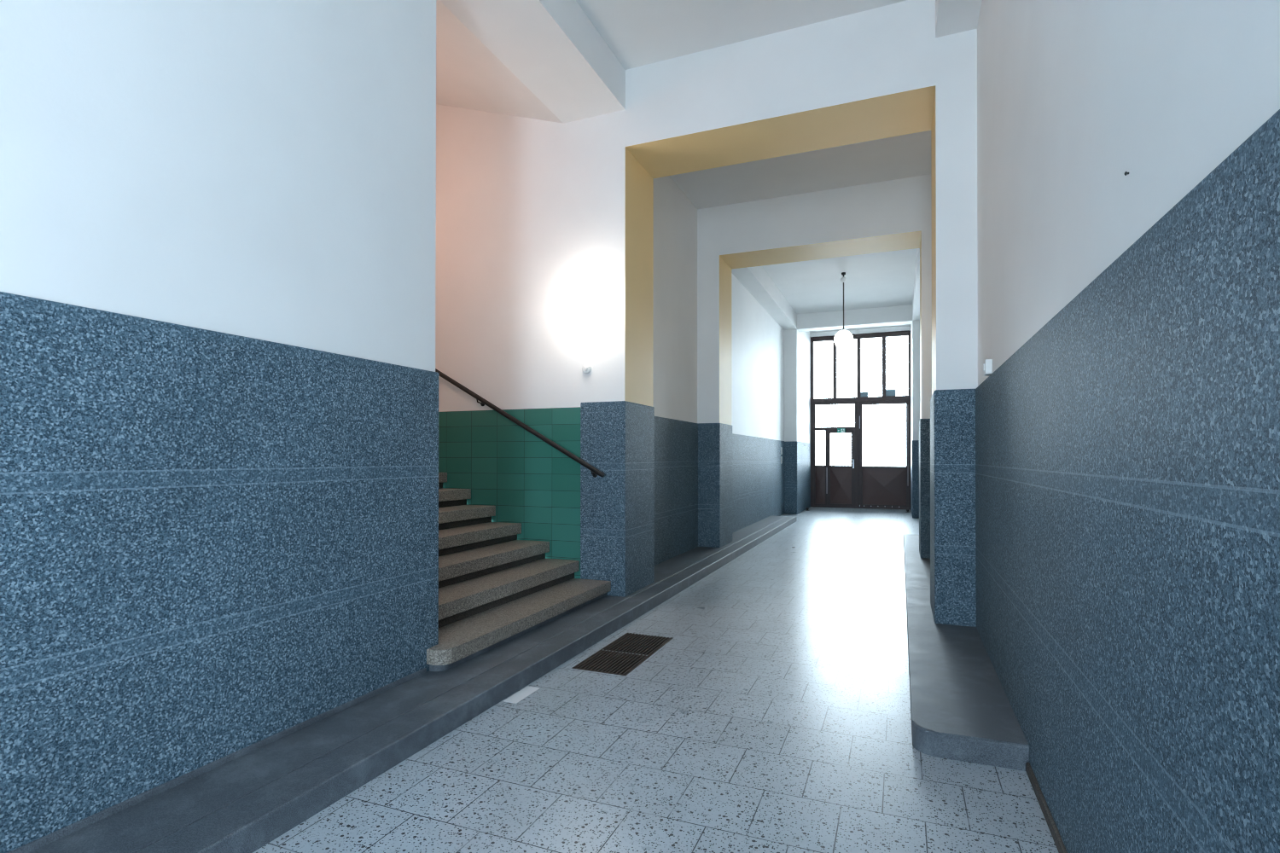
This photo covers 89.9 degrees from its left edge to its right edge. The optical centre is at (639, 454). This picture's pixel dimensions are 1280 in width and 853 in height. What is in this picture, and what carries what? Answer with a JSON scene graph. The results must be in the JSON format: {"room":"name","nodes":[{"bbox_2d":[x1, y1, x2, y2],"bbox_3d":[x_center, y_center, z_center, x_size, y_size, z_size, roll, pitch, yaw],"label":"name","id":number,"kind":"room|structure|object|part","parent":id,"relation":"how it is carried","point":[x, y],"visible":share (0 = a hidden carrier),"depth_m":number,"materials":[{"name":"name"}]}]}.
{"room":"building entrance hallway","nodes":[
{"label":"building entrance hallway","id":0,"kind":"room"},
{"bbox_2d":[0,0,436,372],"bbox_3d":[-2.354,-1.158,0.719,0.320,4.720,5.948,0,0,22],"label":"wall","id":1,"kind":"structure","parent":0,"point":[264,170],"depth_m":2.35,"materials":[{"name":"white paint"}]},
{"bbox_2d":[7,668,426,852],"bbox_3d":[-2.213,1.104,0.601,0.024,0.032,5.858,0,0,22],"label":"baseboard","id":2,"kind":"structure","parent":1,"relation":"attached to","point":[43,841],"depth_m":2.21,"materials":[{"name":"stone"}]},
{"bbox_2d":[0,291,438,852],"bbox_3d":[-2.350,0.334,0.716,0.346,1.572,5.962,0,0,22],"label":"wainscot","id":3,"kind":"structure","parent":1,"relation":"attached to","point":[214,545],"depth_m":2.20,"materials":[{"name":"stone"}]},
{"bbox_2d":[436,0,562,122],"bbox_3d":[-2.910,-3.722,5.222,4.090,1.900,2.027,0,0,22],"label":"ceiling","id":4,"kind":"structure","parent":0,"point":[469,76],"depth_m":4.96,"materials":[{"name":"paint"}]},
{"bbox_2d":[252,506,1058,852],"bbox_3d":[1.582,1.318,6.419,3.600,0.160,20.100,0,0,22],"label":"floor","id":5,"kind":"structure","parent":0,"point":[774,717],"depth_m":2.62,"materials":[{"name":"tile"}]},
{"bbox_2d":[29,515,786,852],"bbox_3d":[-0.403,1.184,5.110,0.606,0.091,15.575,0,0,22],"label":"ledge","id":6,"kind":"object","parent":5,"relation":"on","point":[134,829],"visible":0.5,"depth_m":2.44,"materials":[{"name":"stone"}]},
{"bbox_2d":[426,472,610,671],"bbox_3d":[-2.716,0.363,5.071,4.532,1.548,2.028,0,0,22],"label":"staircase","id":7,"kind":"structure","parent":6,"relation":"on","point":[496,588],"depth_m":4.51,"materials":[{"name":"stone"}]},
{"bbox_2d":[136,516,796,852],"bbox_3d":[-0.042,1.183,4.963,0.168,0.092,15.575,0,0,22],"label":"kerb","id":8,"kind":"object","parent":5,"relation":"on","point":[247,824],"visible":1,"depth_m":2.56,"materials":[{"name":"stone"}]},
{"bbox_2d":[503,686,539,703],"bbox_3d":[-0.597,1.217,3.243,0.075,0.002,0.225,0,0,22],"label":"tile","id":9,"kind":"object","parent":5,"relation":"on","point":[526,692],"depth_m":3.24,"materials":[{"name":"white tile"}]},
{"bbox_2d":[571,633,672,675],"bbox_3d":[-0.084,1.235,3.958,0.332,0.036,0.796,0,0,22],"label":"drain grate","id":10,"kind":"object","parent":5,"relation":"in","point":[607,651],"visible":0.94,"depth_m":3.92,"materials":[{"name":"metal"}]},
{"bbox_2d":[903,534,1029,771],"bbox_3d":[2.656,1.186,5.860,0.424,0.100,7.194,0,0,22],"label":"ledge","id":11,"kind":"object","parent":5,"relation":"on","point":[961,710],"visible":0.84,"depth_m":3.00,"materials":[{"name":"stone"}]},
{"bbox_2d":[652,175,697,423],"bbox_3d":[0.092,-1.120,7.020,0.393,4.720,2.364,0,0,22],"label":"wall","id":12,"kind":"structure","parent":0,"point":[675,216],"depth_m":7.21,"materials":[{"name":"white paint"}]},
{"bbox_2d":[654,416,698,565],"bbox_3d":[0.271,0.384,6.932,0.028,1.549,2.352,0,0,22],"label":"wainscot","id":13,"kind":"structure","parent":12,"relation":"attached to","point":[676,441],"depth_m":7.21,"materials":[{"name":"stone"}]},
{"bbox_2d":[435,0,977,412],"bbox_3d":[-0.987,-1.717,5.844,7.180,5.900,0.634,0,0,22],"label":"wall","id":14,"kind":"structure","parent":0,"point":[530,212],"depth_m":5.20,"materials":[{"name":"white paint"}]},
{"bbox_2d":[438,407,580,578],"bbox_3d":[-2.456,0.379,6.081,4.253,1.524,0.016,0,0,22],"label":"tiles","id":15,"kind":"structure","parent":14,"relation":"attached to","point":[531,483],"depth_m":5.48,"materials":[{"name":"green tile"}]},
{"bbox_2d":[435,368,604,477],"bbox_3d":[-1.766,-0.712,5.757,3.229,1.811,0.112,0,0,22],"label":"handrail","id":16,"kind":"object","parent":14,"relation":"attached to","point":[596,472],"visible":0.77,"depth_m":5.38,"materials":[{"name":"black metal"}]},
{"bbox_2d":[581,363,591,373],"bbox_3d":[-0.441,-0.701,5.257,0.080,0.080,0.032,0,0,22],"label":"light switch","id":17,"kind":"object","parent":14,"relation":"attached to","point":[586,369],"visible":1,"depth_m":5.25,"materials":[{"name":"white plastic"}]},
{"bbox_2d":[580,401,654,597],"bbox_3d":[-0.181,0.363,5.494,0.403,1.572,0.658,0,0,22],"label":"wainscot","id":18,"kind":"structure","parent":14,"relation":"attached to","point":[617,438],"depth_m":5.22,"materials":[{"name":"stone"}]},
{"bbox_2d":[576,0,930,209],"bbox_3d":[-0.021,-3.254,2.806,3.080,0.300,11.547,0,0,22],"label":"ceiling","id":19,"kind":"structure","parent":0,"point":[638,32],"depth_m":4.92,"materials":[{"name":"paint"}]},
{"bbox_2d":[439,0,625,122],"bbox_3d":[-1.869,-2.962,1.595,0.565,0.340,7.917,0,0,22],"label":"beam","id":20,"kind":"structure","parent":19,"relation":"attached to","point":[552,47],"depth_m":4.47,"materials":[{"name":"white paint"}]},
{"bbox_2d":[935,0,982,37],"bbox_3d":[0.609,-2.976,0.590,0.247,0.320,7.917,0,0,22],"label":"beam","id":21,"kind":"structure","parent":19,"relation":"attached to","point":[951,16],"depth_m":4.10,"materials":[{"name":"white paint"}]},
{"bbox_2d":[731,273,784,441],"bbox_3d":[1.837,-1.094,11.258,0.440,4.720,5.539,0,0,22],"label":"wall","id":22,"kind":"structure","parent":0,"point":[757,339],"depth_m":11.06,"materials":[{"name":"white paint"}]},
{"bbox_2d":[732,433,784,533],"bbox_3d":[2.034,0.486,11.163,0.032,1.560,5.529,0,0,22],"label":"wainscot","id":23,"kind":"structure","parent":22,"relation":"attached to","point":[758,472],"depth_m":11.05,"materials":[{"name":"stone"}]},
{"bbox_2d":[784,329,810,443],"bbox_3d":[3.478,-1.072,14.938,0.713,4.720,2.514,0,0,22],"label":"wall","id":24,"kind":"structure","parent":0,"point":[797,345],"depth_m":13.74,"materials":[{"name":"white paint"}]},
{"bbox_2d":[784,441,810,514],"bbox_3d":[3.442,0.512,14.763,0.673,1.550,2.208,0,0,22],"label":"wainscot","id":25,"kind":"structure","parent":24,"relation":"attached to","point":[797,455],"depth_m":13.71,"materials":[{"name":"stone"}]},
{"bbox_2d":[697,174,931,424],"bbox_3d":[1.969,-1.113,7.875,3.230,4.720,0.632,0,0,22],"label":"wall","id":26,"kind":"structure","parent":0,"point":[891,215],"depth_m":7.69,"materials":[{"name":"white paint"}]},
{"bbox_2d":[698,423,732,547],"bbox_3d":[0.811,0.392,8.329,0.637,1.549,0.650,0,0,22],"label":"wainscot","id":27,"kind":"structure","parent":26,"relation":"attached to","point":[714,439],"depth_m":7.98,"materials":[{"name":"stone"}]},
{"bbox_2d":[762,248,916,332],"bbox_3d":[3.623,-3.139,11.903,3.170,0.300,8.053,0,0,22],"label":"ceiling","id":28,"kind":"structure","parent":0,"point":[886,279],"depth_m":11.20,"materials":[{"name":"paint"}]},
{"bbox_2d":[731,266,797,330],"bbox_3d":[2.169,-2.845,11.134,0.273,0.340,5.539,0,0,22],"label":"beam","id":29,"kind":"structure","parent":28,"relation":"attached to","point":[755,280],"depth_m":11.00,"materials":[{"name":"white paint"}]},
{"bbox_2d":[833,272,853,349],"bbox_3d":[3.363,-2.371,10.596,0.300,1.252,0.300,0,0,22],"label":"pendant lamp","id":30,"kind":"object","parent":28,"relation":"hanging from","point":[843,339],"visible":1,"depth_m":10.51,"materials":[{"name":"white glass"}]},
{"bbox_3d":[3.364,-2.447,10.597,0.021,0.800,0.022,0,0,22],"label":"rod","id":31,"kind":"part","parent":30,"relation":"part of","materials":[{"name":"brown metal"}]},
{"bbox_3d":[3.363,-1.895,10.594,0.300,0.300,0.300,0,0,22],"label":"globe","id":32,"kind":"part","parent":30,"relation":"part of","materials":[{"name":"white glass"}]},
{"bbox_2d":[797,304,912,331],"bbox_3d":[4.452,-2.830,13.385,2.266,0.340,0.350,0,0,22],"label":"beam","id":33,"kind":"structure","parent":28,"relation":"attached to","point":[900,315],"depth_m":13.23,"materials":[{"name":"white paint"}]},
{"bbox_2d":[912,248,919,320],"bbox_3d":[4.507,-2.848,10.185,0.241,0.340,5.539,0,0,22],"label":"beam","id":34,"kind":"structure","parent":28,"relation":"attached to","point":[916,304],"depth_m":10.73,"materials":[{"name":"white paint"}]},
{"bbox_2d":[810,325,910,337],"bbox_3d":[5.276,-3.150,15.415,2.266,0.555,0.300,0,0,22],"label":"wall","id":35,"kind":"structure","parent":0,"point":[905,328],"depth_m":15.21,"materials":[{"name":"white paint"}]},
{"bbox_2d":[810,330,910,510],"bbox_3d":[5.252,-0.787,15.346,2.266,4.178,0.181,0,0,22],"label":"door","id":36,"kind":"structure","parent":35,"relation":"in","point":[856,485],"depth_m":15.32,"materials":[{"name":"brown paint"}]},
{"bbox_3d":[4.408,0.766,15.675,0.251,0.919,0.032,0,0,22],"label":"panel","id":37,"kind":"part","parent":36,"relation":"part of","materials":[{"name":"brown paint"}]},
{"bbox_3d":[4.859,0.338,15.501,0.640,1.850,0.076,0,0,22],"label":"wicket door","id":38,"kind":"part","parent":36,"relation":"part of","materials":[{"name":"brown paint"}]},
{"bbox_3d":[4.851,0.760,15.487,0.503,0.889,0.047,0,0,22],"label":"panel","id":39,"kind":"part","parent":36,"relation":"part of","materials":[{"name":"brown paint"}]},
{"bbox_2d":[837,428,845,433],"bbox_3d":[4.849,-0.565,15.456,0.186,0.109,0.022,0,0,22],"label":"exit sign","id":40,"kind":"object","parent":36,"relation":"attached to","point":[839,430],"visible":1,"depth_m":15.45,"materials":[{"name":"teal plastic"}]},
{"bbox_3d":[5.755,0.768,15.118,0.969,0.869,0.052,0,0,22],"label":"panel","id":41,"kind":"part","parent":36,"relation":"part of","materials":[{"name":"brown paint"}]},
{"bbox_2d":[910,320,919,442],"bbox_3d":[6.024,-1.076,13.904,0.251,4.720,2.514,0,0,22],"label":"wall","id":42,"kind":"structure","parent":0,"point":[915,327],"depth_m":12.77,"materials":[{"name":"white paint"}]},
{"bbox_2d":[910,440,919,518],"bbox_3d":[5.951,0.508,13.744,0.251,1.550,2.208,0,0,22],"label":"wainscot","id":43,"kind":"structure","parent":42,"relation":"attached to","point":[915,444],"depth_m":12.75,"materials":[{"name":"stone"}]},
{"bbox_2d":[977,0,1279,386],"bbox_3d":[3.057,-1.124,5.889,0.300,4.720,19.600,0,0,22],"label":"wall","id":44,"kind":"structure","parent":0,"point":[1074,96],"depth_m":1.71,"materials":[{"name":"white paint"}]},
{"bbox_2d":[919,418,930,558],"bbox_3d":[3.330,0.388,7.306,0.265,1.549,0.650,0,0,22],"label":"wainscot","id":45,"kind":"structure","parent":44,"relation":"attached to","point":[924,424],"depth_m":7.04,"materials":[{"name":"stone"}]},
{"bbox_2d":[930,389,976,627],"bbox_3d":[2.204,0.360,4.526,0.261,1.572,0.658,0,0,22],"label":"wainscot","id":46,"kind":"structure","parent":44,"relation":"attached to","point":[952,412],"depth_m":4.23,"materials":[{"name":"stone"}]},
{"bbox_2d":[983,359,992,376],"bbox_3d":[1.932,-0.482,3.568,0.042,0.083,0.080,0,0,22],"label":"light switch","id":47,"kind":"object","parent":44,"relation":"attached to","point":[987,365],"visible":0.98,"depth_m":3.53,"materials":[{"name":"white plastic"}]},
{"bbox_2d":[1025,762,1067,852],"bbox_3d":[0.892,1.186,0.980,0.028,0.040,3.160,0,0,22],"label":"baseboard","id":48,"kind":"structure","parent":44,"relation":"attached to","point":[1058,841],"depth_m":2.12,"materials":[{"name":"stone"}]},
{"bbox_2d":[975,109,1279,852],"bbox_3d":[1.255,0.385,1.850,0.026,1.654,5.036,0,0,22],"label":"wainscot","id":49,"kind":"structure","parent":44,"relation":"attached to","point":[1127,453],"depth_m":1.24,"materials":[{"name":"stone"}]}
]}

